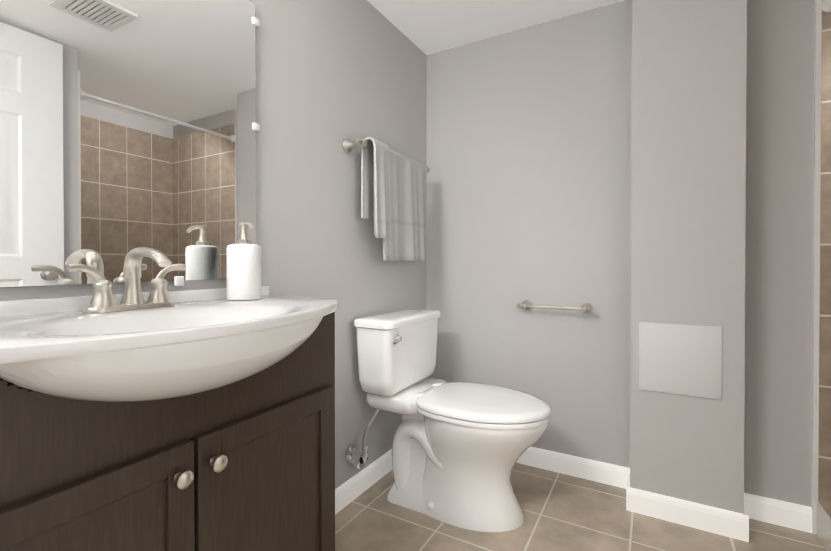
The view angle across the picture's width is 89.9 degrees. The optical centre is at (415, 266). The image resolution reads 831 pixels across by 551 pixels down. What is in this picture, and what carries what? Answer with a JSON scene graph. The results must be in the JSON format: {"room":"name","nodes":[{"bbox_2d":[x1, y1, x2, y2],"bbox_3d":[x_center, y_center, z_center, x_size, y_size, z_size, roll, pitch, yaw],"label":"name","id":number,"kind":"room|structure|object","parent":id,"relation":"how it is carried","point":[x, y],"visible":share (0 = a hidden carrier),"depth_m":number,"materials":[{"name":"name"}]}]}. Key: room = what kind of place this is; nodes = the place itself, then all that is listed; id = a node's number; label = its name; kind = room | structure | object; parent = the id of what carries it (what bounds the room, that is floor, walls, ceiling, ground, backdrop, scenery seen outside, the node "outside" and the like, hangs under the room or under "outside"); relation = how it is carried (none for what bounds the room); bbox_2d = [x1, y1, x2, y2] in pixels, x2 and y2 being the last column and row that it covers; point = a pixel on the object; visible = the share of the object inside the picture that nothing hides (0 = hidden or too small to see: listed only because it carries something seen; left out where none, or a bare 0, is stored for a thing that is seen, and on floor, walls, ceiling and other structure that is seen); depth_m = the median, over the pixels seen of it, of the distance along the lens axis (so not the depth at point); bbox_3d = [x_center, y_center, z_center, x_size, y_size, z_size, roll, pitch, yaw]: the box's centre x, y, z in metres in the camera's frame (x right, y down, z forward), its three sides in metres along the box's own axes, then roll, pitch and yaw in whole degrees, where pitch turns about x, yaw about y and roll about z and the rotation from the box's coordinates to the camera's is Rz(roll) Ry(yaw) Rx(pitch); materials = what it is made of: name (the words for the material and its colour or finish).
{"room":"bathroom","nodes":[
{"label":"bathroom","id":0,"kind":"room"},
{"bbox_2d":[0,0,426,488],"bbox_3d":[-0.647,-0.093,1.217,0.100,2.186,2.900,0,0,30],"label":"wall","id":1,"kind":"structure","parent":0,"point":[331,75],"depth_m":1.69,"materials":[{"name":"grey paint"}]},
{"bbox_2d":[0,0,259,286],"bbox_3d":[-0.732,-0.397,0.946,0.011,0.901,0.919,0,0,30],"label":"mirror","id":2,"kind":"object","parent":1,"relation":"attached to","point":[126,126],"visible":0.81,"depth_m":1.00,"materials":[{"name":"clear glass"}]},
{"bbox_2d":[335,449,391,514],"bbox_3d":[-0.211,0.949,1.879,0.013,0.092,1.131,0,0,30],"label":"baseboard","id":3,"kind":"structure","parent":1,"relation":"attached to","point":[350,490],"depth_m":1.83,"materials":[{"name":"white paint"}]},
{"bbox_2d":[342,137,429,260],"bbox_3d":[-0.098,-0.284,1.941,0.137,0.514,0.619,0,0,30],"label":"towel rail","id":4,"kind":"object","parent":1,"relation":"attached to","point":[393,195],"visible":1,"depth_m":1.85,"materials":[{"name":"grey fabric"}]},
{"bbox_2d":[367,0,622,54],"bbox_3d":[0.475,-1.211,0.572,2.680,0.060,2.900,0,0,30],"label":"ceiling","id":5,"kind":"structure","parent":0,"point":[427,27],"depth_m":1.99,"materials":[{"name":"white paint"}]},
{"bbox_2d":[335,463,825,550],"bbox_3d":[0.475,1.034,0.589,2.680,0.060,2.900,0,0,30],"label":"floor","id":6,"kind":"structure","parent":0,"point":[563,512],"depth_m":1.58,"materials":[{"name":"tile"}]},
{"bbox_2d":[0,247,338,550],"bbox_3d":[-0.504,0.480,0.869,0.488,1.045,0.899,0,0,30],"label":"bathroom vanity","id":7,"kind":"object","parent":6,"relation":"on","point":[158,417],"visible":1,"depth_m":0.79,"materials":[{"name":"brown wood"}]},
{"bbox_2d":[226,222,260,299],"bbox_3d":[-0.484,-0.016,1.183,0.100,0.219,0.092,0,0,30],"label":"soap dispenser","id":8,"kind":"object","parent":7,"relation":"on","point":[243,268],"visible":1,"depth_m":1.15,"materials":[{"name":"white ceramic"},{"name":"brushed nickel"}]},
{"bbox_2d":[345,309,550,531],"bbox_3d":[0.164,0.606,1.750,0.781,0.780,0.504,0,0,30],"label":"toilet","id":9,"kind":"object","parent":6,"relation":"on","point":[459,448],"visible":1,"depth_m":1.67,"materials":[{"name":"white ceramic"}]},
{"bbox_2d":[817,500,830,550],"bbox_3d":[1.292,0.936,1.096,0.100,0.130,0.986,0,0,30],"label":"shower curb","id":10,"kind":"object","parent":6,"relation":"on","point":[824,522],"depth_m":1.49,"materials":[{"name":"tile"}]},
{"bbox_2d":[426,0,814,506],"bbox_3d":[1.209,-0.097,1.774,2.580,2.186,0.100,0,0,30],"label":"wall","id":11,"kind":"structure","parent":0,"point":[529,163],"depth_m":1.96,"materials":[{"name":"grey paint"}]},
{"bbox_2d":[517,300,593,312],"bbox_3d":[0.663,0.194,1.983,0.351,0.047,0.076,0,0,30],"label":"rail","id":12,"kind":"object","parent":11,"relation":"attached to","point":[584,307],"visible":1,"depth_m":1.95,"materials":[{"name":"silver metal"}]},
{"bbox_2d":[516,446,629,488],"bbox_3d":[0.512,0.947,2.112,1.040,0.092,0.013,0,0,30],"label":"baseboard","id":13,"kind":"structure","parent":11,"relation":"attached to","point":[594,470],"depth_m":1.96,"materials":[{"name":"white paint"}]},
{"bbox_2d":[744,493,811,532],"bbox_3d":[1.385,0.951,1.617,0.228,0.092,0.013,0,0,30],"label":"baseboard","id":14,"kind":"structure","parent":11,"relation":"attached to","point":[780,513],"depth_m":1.60,"materials":[{"name":"white paint"}]},
{"bbox_2d":[811,0,821,534],"bbox_3d":[1.490,-0.038,1.548,0.016,2.070,0.016,0,0,30],"label":"trim","id":15,"kind":"structure","parent":11,"relation":"attached to","point":[816,248],"depth_m":1.54,"materials":[{"name":"white paint"}]},
{"bbox_2d":[818,0,830,501],"bbox_3d":[1.856,-0.036,1.343,0.830,2.070,0.012,0,0,30],"label":"shower wall tile","id":16,"kind":"structure","parent":11,"relation":"attached to","point":[824,479],"depth_m":1.53,"materials":[{"name":"brown tile"}]},
{"bbox_2d":[820,0,830,12],"bbox_3d":[1.275,-0.954,1.092,0.060,0.060,0.984,0,0,30],"label":"shower rod","id":17,"kind":"object","parent":16,"relation":"attached to","point":[825,6],"visible":1,"depth_m":1.52,"materials":[{"name":"white paint"}]},
{"bbox_2d":[630,0,746,513],"bbox_3d":[1.084,-0.097,1.684,0.370,2.186,0.180,0,0,30],"label":"wall","id":18,"kind":"structure","parent":0,"point":[688,167],"depth_m":1.60,"materials":[{"name":"grey paint"}]},
{"bbox_2d":[627,470,629,486],"bbox_3d":[0.917,0.950,1.786,0.013,0.092,0.180,0,0,30],"label":"baseboard","id":19,"kind":"structure","parent":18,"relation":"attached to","point":[628,484],"depth_m":1.77,"materials":[{"name":"white paint"}]},
{"bbox_2d":[639,322,721,399],"bbox_3d":[1.020,0.361,1.614,0.272,0.272,0.008,0,0,30],"label":"access panel","id":20,"kind":"object","parent":18,"relation":"attached to","point":[680,359],"visible":1,"depth_m":1.61,"materials":[{"name":"white"}]},
{"bbox_2d":[626,487,748,541],"bbox_3d":[1.036,0.951,1.608,0.396,0.092,0.013,0,0,30],"label":"baseboard","id":21,"kind":"structure","parent":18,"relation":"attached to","point":[726,523],"depth_m":1.59,"materials":[{"name":"white paint"}]}
]}

